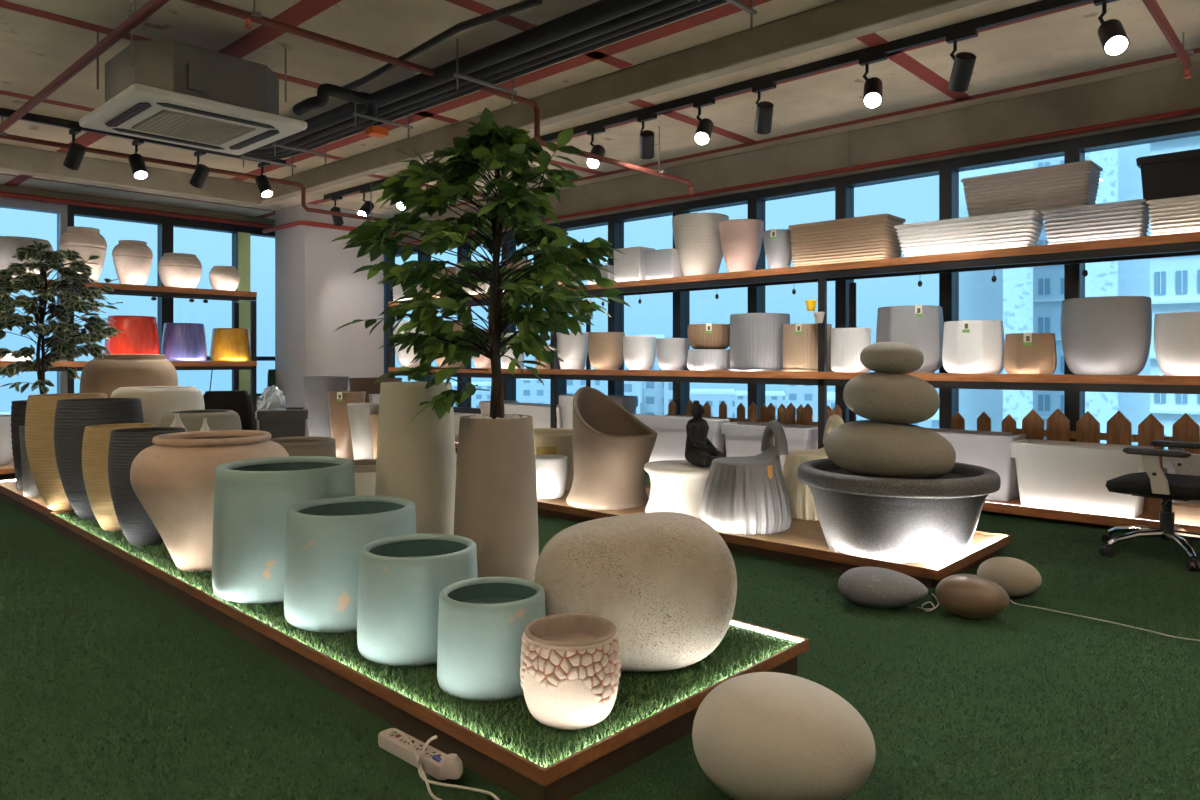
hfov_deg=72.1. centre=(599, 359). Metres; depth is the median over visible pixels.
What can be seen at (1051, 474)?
planter
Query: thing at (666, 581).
boulder
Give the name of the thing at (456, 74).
hanger
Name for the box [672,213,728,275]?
plant pot
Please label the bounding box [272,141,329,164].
hanger
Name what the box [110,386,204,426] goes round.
planter
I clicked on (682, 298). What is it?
window
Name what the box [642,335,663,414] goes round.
apartment tower
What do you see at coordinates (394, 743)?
power strip
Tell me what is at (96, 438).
ribbed planter
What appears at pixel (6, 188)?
beam
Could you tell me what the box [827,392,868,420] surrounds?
apartment tower
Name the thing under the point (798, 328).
print
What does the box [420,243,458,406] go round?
window
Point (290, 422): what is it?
square planter
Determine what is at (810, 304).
pot
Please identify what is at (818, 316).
pot
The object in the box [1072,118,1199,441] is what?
window
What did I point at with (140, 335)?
glazed pot
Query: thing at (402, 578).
pot
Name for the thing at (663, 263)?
planter
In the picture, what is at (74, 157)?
track spotlight
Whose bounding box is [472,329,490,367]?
plant pot
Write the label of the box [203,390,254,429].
armchair
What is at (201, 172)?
track spotlight
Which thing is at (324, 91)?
insulated elbow
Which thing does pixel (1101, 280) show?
apartment tower
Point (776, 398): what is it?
apartment tower
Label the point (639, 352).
plant pot
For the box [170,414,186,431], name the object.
vase
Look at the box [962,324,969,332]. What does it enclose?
print
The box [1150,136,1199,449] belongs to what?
window
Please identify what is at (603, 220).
window
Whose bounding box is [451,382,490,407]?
apartment tower
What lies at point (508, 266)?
planter
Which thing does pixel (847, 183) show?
window
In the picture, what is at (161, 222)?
window
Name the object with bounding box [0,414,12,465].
round bowl
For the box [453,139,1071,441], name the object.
window
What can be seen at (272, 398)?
plastic bag
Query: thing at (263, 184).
track spotlight
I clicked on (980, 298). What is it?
window
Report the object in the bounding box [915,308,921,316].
print
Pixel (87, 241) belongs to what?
jar
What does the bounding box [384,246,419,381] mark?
window
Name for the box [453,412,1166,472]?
wall
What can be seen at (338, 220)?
track spotlight
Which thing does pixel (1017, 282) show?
apartment tower
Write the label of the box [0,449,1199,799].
floor
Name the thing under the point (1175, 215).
planter
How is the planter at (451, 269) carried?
on the shelving unit at (1179, 244)
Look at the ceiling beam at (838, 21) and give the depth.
5.37 m
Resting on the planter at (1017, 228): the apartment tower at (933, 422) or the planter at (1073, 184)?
the planter at (1073, 184)
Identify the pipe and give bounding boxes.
[0,0,169,131]
[0,117,395,226]
[0,191,272,227]
[182,0,692,193]
[185,0,727,158]
[188,0,715,156]
[244,0,694,153]
[254,0,661,149]
[262,220,407,237]
[384,107,1199,247]
[1142,0,1193,78]
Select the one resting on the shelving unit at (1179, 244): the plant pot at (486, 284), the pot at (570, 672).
the plant pot at (486, 284)
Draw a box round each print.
[796,326,800,333]
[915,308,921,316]
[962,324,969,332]
[1024,336,1031,345]
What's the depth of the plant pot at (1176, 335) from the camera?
5.17 m
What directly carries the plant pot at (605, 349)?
on the shelving unit at (1179, 244)
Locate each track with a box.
[0,108,285,166]
[324,0,1092,199]
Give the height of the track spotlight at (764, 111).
0.342 m
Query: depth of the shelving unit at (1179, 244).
6.30 m
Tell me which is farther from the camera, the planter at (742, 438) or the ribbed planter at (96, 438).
the planter at (742, 438)
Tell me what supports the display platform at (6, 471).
on the floor
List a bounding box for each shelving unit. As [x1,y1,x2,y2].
[0,277,256,429]
[388,232,1199,532]
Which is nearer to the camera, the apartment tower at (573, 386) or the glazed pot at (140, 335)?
the glazed pot at (140, 335)
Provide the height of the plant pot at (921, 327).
0.531 m
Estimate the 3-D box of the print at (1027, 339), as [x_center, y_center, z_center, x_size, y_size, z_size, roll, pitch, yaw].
[2.981,-0.134,5.752,0.050,0.066,0.002,0,0,33]
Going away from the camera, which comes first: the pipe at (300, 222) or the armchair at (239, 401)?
the armchair at (239, 401)
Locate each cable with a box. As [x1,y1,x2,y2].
[383,729,441,799]
[418,736,499,799]
[917,594,938,611]
[1010,600,1199,640]
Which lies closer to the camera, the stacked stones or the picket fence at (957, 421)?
the stacked stones
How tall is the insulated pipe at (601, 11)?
0.107 m
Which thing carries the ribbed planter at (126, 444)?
on the display platform at (501, 741)
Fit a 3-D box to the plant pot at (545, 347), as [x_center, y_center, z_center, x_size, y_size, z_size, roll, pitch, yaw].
[-0.626,-0.036,9.395,0.252,0.290,0.252,0,0,-10]
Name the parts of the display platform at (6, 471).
trim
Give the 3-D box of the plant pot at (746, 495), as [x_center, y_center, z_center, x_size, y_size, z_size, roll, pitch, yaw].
[0.881,0.688,4.999,0.534,0.644,0.539,0,0,-7]
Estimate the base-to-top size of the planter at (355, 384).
0.826 m
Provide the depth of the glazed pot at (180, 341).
9.79 m
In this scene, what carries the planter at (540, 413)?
on the shelving unit at (1179, 244)
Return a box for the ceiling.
[0,0,1199,218]
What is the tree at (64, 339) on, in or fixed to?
in the plant pot at (30, 489)
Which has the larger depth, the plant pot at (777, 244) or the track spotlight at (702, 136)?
the plant pot at (777, 244)
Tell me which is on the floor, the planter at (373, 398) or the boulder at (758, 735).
the boulder at (758, 735)
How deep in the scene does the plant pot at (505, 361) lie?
9.58 m
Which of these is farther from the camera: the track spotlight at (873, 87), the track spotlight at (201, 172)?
the track spotlight at (201, 172)
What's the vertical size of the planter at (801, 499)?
0.652 m
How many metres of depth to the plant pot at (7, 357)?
8.55 m
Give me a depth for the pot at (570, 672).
2.20 m
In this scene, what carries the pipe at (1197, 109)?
attached to the ceiling
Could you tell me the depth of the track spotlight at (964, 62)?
4.87 m
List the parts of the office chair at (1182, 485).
leg, leg, seat, leg, leg, leg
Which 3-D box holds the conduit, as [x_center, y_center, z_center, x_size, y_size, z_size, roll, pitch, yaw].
[-1.102,-1.880,5.019,2.127,0.042,0.126,0,0,44]
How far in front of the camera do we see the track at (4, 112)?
6.89 m
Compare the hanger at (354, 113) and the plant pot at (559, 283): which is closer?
the hanger at (354, 113)
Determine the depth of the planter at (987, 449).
6.01 m
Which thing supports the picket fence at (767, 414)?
on the shelving unit at (1179, 244)
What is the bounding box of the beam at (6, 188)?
[0,184,274,226]
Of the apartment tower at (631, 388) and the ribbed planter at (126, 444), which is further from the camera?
the apartment tower at (631, 388)
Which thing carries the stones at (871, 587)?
on the floor
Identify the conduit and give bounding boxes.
[342,0,542,89]
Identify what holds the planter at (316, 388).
on the display platform
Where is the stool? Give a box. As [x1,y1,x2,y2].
[644,460,710,517]
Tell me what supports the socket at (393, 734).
attached to the power strip
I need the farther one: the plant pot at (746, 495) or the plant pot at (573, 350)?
the plant pot at (573, 350)
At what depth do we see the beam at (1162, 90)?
6.79 m
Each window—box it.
[0,197,66,393]
[67,205,167,392]
[168,217,249,394]
[242,226,274,360]
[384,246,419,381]
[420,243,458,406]
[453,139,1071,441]
[459,232,503,407]
[504,224,553,400]
[554,214,610,404]
[611,204,675,403]
[676,191,751,418]
[752,177,839,418]
[840,160,944,428]
[959,165,1002,431]
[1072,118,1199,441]
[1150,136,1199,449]
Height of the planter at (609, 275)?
0.199 m
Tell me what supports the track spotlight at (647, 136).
attached to the track at (1043, 6)
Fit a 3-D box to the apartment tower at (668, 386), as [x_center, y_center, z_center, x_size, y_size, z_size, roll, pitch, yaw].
[15.792,29.700,169.245,5.198,62.800,20.200,0,0,5]
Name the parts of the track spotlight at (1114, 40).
arm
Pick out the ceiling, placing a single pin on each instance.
(40, 39)
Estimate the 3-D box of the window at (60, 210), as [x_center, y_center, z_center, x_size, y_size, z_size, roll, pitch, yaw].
[-6.828,-0.525,9.424,0.160,2.650,1.250,0,0,43]
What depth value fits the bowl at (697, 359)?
7.66 m
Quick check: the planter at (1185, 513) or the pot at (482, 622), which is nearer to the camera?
the pot at (482, 622)
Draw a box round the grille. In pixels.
[132,110,255,144]
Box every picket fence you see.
[666,399,775,456]
[775,403,841,425]
[951,412,1015,431]
[1012,408,1199,511]
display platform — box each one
[0,460,14,479]
[0,479,72,527]
[49,510,808,799]
[537,486,1010,587]
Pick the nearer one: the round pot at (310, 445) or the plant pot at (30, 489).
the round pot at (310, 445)
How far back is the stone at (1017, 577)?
3.79 m
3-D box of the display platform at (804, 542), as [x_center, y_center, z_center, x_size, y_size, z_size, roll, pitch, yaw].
[0.573,1.048,5.594,3.810,0.104,1.075,0,0,43]
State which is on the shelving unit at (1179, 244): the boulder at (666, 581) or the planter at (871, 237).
the planter at (871, 237)
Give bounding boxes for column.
[275,203,383,436]
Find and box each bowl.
[0,236,52,278]
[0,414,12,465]
[687,323,729,348]
[687,349,730,370]
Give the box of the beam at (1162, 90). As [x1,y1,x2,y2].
[384,61,1199,246]
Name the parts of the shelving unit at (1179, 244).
post, post, post, beam rail, beam rail, post, board, post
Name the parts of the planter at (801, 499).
handle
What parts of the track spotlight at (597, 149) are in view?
arm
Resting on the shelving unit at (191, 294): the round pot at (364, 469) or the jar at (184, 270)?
the jar at (184, 270)
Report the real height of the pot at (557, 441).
0.457 m
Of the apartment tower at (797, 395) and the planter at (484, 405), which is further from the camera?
the apartment tower at (797, 395)
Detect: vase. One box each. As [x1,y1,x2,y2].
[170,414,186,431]
[200,418,209,430]
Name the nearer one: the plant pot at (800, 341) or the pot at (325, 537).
the pot at (325, 537)
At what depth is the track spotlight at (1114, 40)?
4.33 m
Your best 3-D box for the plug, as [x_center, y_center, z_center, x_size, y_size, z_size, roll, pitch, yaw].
[-0.397,1.046,2.139,0.076,0.065,0.057,0,0,9]
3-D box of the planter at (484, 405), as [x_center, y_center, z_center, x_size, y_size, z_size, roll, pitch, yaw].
[-1.233,0.767,10.077,0.483,0.525,0.483,0,0,-39]
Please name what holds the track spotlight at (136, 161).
attached to the track at (4, 112)
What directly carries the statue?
on the stool
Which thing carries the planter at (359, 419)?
on the display platform
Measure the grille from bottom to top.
0.014 m
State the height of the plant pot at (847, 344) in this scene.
0.369 m
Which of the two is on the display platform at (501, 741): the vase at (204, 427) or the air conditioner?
the vase at (204, 427)
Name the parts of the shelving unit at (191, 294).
beam rail, beam rail, post, post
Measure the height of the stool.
0.324 m
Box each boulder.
[534,512,736,671]
[692,672,875,799]
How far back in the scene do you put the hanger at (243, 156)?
7.38 m
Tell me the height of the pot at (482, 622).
0.284 m
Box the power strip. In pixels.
[378,728,446,779]
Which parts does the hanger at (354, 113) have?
rod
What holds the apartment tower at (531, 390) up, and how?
on the ground
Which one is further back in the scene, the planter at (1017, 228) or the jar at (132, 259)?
the jar at (132, 259)
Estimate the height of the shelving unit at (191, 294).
1.952 m
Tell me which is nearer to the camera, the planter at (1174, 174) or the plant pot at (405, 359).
the planter at (1174, 174)
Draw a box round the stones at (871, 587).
[838,566,1009,618]
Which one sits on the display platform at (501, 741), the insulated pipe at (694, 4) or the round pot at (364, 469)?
the round pot at (364, 469)
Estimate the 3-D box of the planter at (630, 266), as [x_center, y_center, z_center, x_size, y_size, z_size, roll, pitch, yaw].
[0.348,-0.950,8.372,0.346,0.349,0.260,0,0,43]
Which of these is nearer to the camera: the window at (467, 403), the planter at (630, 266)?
the planter at (630, 266)
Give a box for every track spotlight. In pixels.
[63,127,86,169]
[128,138,147,178]
[189,151,209,188]
[255,162,272,197]
[330,196,343,225]
[357,188,373,215]
[396,178,407,209]
[586,127,604,168]
[637,113,656,159]
[693,98,714,144]
[752,82,775,134]
[859,52,886,107]
[946,28,977,91]
[1094,0,1128,55]
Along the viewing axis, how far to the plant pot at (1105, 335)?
5.45 m
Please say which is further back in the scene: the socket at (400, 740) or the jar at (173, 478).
the jar at (173, 478)
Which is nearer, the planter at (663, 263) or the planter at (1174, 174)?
the planter at (1174, 174)
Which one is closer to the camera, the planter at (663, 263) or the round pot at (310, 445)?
the round pot at (310, 445)
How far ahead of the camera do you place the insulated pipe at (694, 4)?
5.14 m
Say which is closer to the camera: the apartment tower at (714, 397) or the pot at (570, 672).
the pot at (570, 672)
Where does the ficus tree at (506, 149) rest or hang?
in the planter at (496, 508)
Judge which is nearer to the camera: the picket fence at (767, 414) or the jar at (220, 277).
the picket fence at (767, 414)
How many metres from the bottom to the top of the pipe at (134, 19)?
0.144 m
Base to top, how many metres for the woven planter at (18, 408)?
0.682 m
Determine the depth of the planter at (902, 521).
4.08 m
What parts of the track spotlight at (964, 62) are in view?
arm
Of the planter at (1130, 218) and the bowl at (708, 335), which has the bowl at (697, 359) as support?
the bowl at (708, 335)
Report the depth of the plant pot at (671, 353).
7.95 m
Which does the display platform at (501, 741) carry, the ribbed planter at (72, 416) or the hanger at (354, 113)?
the ribbed planter at (72, 416)
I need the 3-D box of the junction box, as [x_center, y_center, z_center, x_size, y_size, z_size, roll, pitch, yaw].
[-1.714,-1.863,6.341,0.100,0.275,0.140,0,0,43]
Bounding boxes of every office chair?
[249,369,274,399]
[1099,440,1199,571]
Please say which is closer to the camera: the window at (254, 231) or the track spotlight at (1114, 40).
the track spotlight at (1114, 40)
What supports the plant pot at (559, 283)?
on the shelving unit at (1179, 244)
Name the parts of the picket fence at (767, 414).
rail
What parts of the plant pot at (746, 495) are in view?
handle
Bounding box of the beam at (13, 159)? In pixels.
[0,143,260,205]
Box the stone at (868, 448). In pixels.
[824,420,955,478]
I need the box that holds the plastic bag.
[255,385,286,425]
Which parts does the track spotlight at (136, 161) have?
arm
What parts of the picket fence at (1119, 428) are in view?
rail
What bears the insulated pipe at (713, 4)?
on the hanger at (274, 144)
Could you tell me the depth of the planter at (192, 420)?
5.20 m
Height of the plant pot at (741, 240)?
0.487 m
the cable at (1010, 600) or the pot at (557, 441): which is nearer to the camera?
the cable at (1010, 600)
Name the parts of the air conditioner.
hanger rod, hanger rod, casing, panel, hanger rod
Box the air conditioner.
[79,3,306,154]
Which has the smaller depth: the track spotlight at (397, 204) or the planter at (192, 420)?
the planter at (192, 420)
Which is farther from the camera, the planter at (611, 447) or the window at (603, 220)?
the window at (603, 220)
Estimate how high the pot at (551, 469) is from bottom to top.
0.298 m
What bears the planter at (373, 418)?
on the display platform
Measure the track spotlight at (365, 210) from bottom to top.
0.340 m
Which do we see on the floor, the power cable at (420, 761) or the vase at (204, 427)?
the power cable at (420, 761)
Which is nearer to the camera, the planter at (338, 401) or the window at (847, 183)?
the window at (847, 183)
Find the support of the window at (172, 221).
in the wall
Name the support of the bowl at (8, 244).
on the shelving unit at (191, 294)
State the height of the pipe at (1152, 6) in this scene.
0.241 m
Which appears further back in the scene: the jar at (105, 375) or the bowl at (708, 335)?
the bowl at (708, 335)
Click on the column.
(317, 292)
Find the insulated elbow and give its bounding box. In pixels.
[293,83,377,115]
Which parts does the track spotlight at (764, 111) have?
arm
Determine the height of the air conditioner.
0.562 m
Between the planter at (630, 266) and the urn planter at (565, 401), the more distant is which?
the urn planter at (565, 401)
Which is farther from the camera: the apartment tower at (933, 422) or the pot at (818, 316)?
the apartment tower at (933, 422)
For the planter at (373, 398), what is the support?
on the display platform
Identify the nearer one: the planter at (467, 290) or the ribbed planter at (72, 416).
the ribbed planter at (72, 416)
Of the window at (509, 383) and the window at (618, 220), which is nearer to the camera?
the window at (618, 220)
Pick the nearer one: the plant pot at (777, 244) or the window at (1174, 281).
the plant pot at (777, 244)
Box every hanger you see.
[240,154,295,175]
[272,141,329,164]
[352,88,412,138]
[453,38,516,105]
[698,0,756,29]
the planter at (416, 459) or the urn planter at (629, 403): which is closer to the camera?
the planter at (416, 459)
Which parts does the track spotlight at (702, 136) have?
arm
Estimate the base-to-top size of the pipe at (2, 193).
0.064 m
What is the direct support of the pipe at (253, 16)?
attached to the ceiling
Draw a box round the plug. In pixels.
[432,754,462,778]
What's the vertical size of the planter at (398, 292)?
0.413 m
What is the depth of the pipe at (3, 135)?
7.80 m
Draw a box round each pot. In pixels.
[0,351,33,360]
[19,425,40,496]
[104,315,159,353]
[161,323,206,360]
[210,328,249,360]
[212,456,354,603]
[270,436,335,456]
[284,496,415,632]
[352,459,375,495]
[357,534,477,665]
[393,321,426,367]
[435,321,473,367]
[437,577,545,700]
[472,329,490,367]
[484,261,499,291]
[500,333,524,368]
[520,614,620,729]
[533,428,572,490]
[535,344,549,368]
[535,454,567,498]
[556,332,588,368]
[558,268,577,285]
[588,332,624,369]
[623,336,655,369]
[656,338,688,369]
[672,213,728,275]
[700,420,791,534]
[719,219,763,271]
[728,313,789,370]
[763,229,792,268]
[781,323,832,371]
[805,300,816,310]
[813,312,824,322]
[831,328,870,371]
[876,305,943,372]
[942,320,1004,373]
[1004,332,1056,373]
[1061,296,1151,374]
[1154,312,1199,375]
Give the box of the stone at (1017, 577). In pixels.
[977,557,1041,596]
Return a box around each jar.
[59,226,106,281]
[80,354,177,397]
[112,240,152,284]
[130,430,288,571]
[158,253,201,287]
[209,266,239,290]
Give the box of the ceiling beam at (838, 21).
[261,0,987,204]
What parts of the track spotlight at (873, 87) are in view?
arm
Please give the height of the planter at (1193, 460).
0.427 m
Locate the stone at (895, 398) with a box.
[843,372,939,423]
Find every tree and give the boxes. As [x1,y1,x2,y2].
[0,237,124,393]
[331,107,629,420]
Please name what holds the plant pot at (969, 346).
on the shelving unit at (1179, 244)
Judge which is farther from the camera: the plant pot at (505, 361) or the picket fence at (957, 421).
the plant pot at (505, 361)
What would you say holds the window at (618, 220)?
in the wall
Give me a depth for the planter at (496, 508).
3.56 m
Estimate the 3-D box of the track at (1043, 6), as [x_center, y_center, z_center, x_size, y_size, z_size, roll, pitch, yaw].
[1.004,-1.970,5.968,11.870,0.060,0.040,0,0,43]
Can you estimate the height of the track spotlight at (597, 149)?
0.340 m
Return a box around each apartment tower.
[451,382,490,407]
[520,379,549,403]
[567,367,599,394]
[624,381,639,413]
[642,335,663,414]
[664,382,672,414]
[690,389,734,417]
[735,391,784,419]
[785,385,817,421]
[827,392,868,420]
[913,409,938,427]
[1003,161,1032,428]
[1033,156,1063,439]
[1085,148,1117,443]
[1118,143,1149,445]
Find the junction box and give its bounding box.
[366,123,387,137]
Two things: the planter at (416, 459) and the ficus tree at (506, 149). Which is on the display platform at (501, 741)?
the planter at (416, 459)
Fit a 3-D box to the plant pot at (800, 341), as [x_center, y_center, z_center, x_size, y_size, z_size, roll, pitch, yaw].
[1.803,-0.101,7.174,0.452,0.420,0.452,0,0,-36]
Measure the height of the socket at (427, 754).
0.002 m
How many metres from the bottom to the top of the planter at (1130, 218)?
0.257 m
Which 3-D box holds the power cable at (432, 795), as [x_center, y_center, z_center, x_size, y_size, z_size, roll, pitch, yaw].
[-0.466,1.065,2.143,0.062,0.036,0.492,0,0,-34]
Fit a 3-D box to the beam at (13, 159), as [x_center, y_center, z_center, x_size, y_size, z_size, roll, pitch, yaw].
[-6.728,-1.885,6.443,0.170,0.230,8.250,0,0,43]
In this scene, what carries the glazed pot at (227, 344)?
on the shelving unit at (191, 294)
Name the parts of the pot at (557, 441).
slat panel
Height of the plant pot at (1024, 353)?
0.300 m
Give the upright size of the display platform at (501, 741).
0.129 m
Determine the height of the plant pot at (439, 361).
0.606 m
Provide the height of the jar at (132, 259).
0.529 m
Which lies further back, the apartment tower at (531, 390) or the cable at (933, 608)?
the apartment tower at (531, 390)
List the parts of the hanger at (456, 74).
rod, rod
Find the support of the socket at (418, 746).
attached to the power strip
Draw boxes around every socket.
[384,731,398,737]
[396,736,413,744]
[409,743,427,751]
[423,750,440,758]
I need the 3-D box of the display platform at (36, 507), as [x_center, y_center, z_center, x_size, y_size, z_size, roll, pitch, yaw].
[-3.685,1.039,6.573,1.945,0.122,1.610,0,0,43]
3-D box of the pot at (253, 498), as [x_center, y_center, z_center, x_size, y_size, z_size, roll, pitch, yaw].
[-1.376,0.724,3.622,0.612,0.542,0.612,0,0,43]
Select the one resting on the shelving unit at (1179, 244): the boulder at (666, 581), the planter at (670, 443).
the planter at (670, 443)
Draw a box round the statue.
[685,400,724,466]
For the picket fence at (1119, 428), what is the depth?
5.69 m
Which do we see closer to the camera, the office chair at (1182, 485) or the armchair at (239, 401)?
the office chair at (1182, 485)
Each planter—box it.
[11,400,27,489]
[25,393,107,509]
[54,398,143,519]
[82,423,155,531]
[108,427,185,546]
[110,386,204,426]
[160,410,241,431]
[257,407,307,438]
[303,376,348,437]
[327,391,365,459]
[347,403,378,459]
[349,377,401,402]
[369,394,379,402]
[369,414,378,458]
[375,382,455,534]
[393,283,421,300]
[422,266,455,297]
[454,414,538,581]
[455,260,484,293]
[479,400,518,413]
[502,259,531,291]
[504,403,561,427]
[559,394,573,428]
[566,387,657,509]
[587,265,613,284]
[607,395,637,413]
[614,246,654,281]
[631,413,729,461]
[645,248,683,278]
[721,421,817,468]
[782,415,843,520]
[788,214,905,266]
[797,458,1000,563]
[894,210,1043,256]
[927,428,1025,500]
[961,160,1102,216]
[1010,439,1153,517]
[1041,199,1149,244]
[1136,149,1199,200]
[1146,195,1199,235]
[1162,454,1199,504]
[1172,502,1199,525]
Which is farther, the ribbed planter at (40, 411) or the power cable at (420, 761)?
the ribbed planter at (40, 411)
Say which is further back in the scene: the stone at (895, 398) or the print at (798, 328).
the print at (798, 328)
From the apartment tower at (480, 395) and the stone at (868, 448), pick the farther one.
the apartment tower at (480, 395)
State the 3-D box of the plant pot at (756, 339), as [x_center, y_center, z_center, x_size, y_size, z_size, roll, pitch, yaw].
[1.458,-0.153,7.527,0.588,0.524,0.588,0,0,32]
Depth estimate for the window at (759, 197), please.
7.78 m

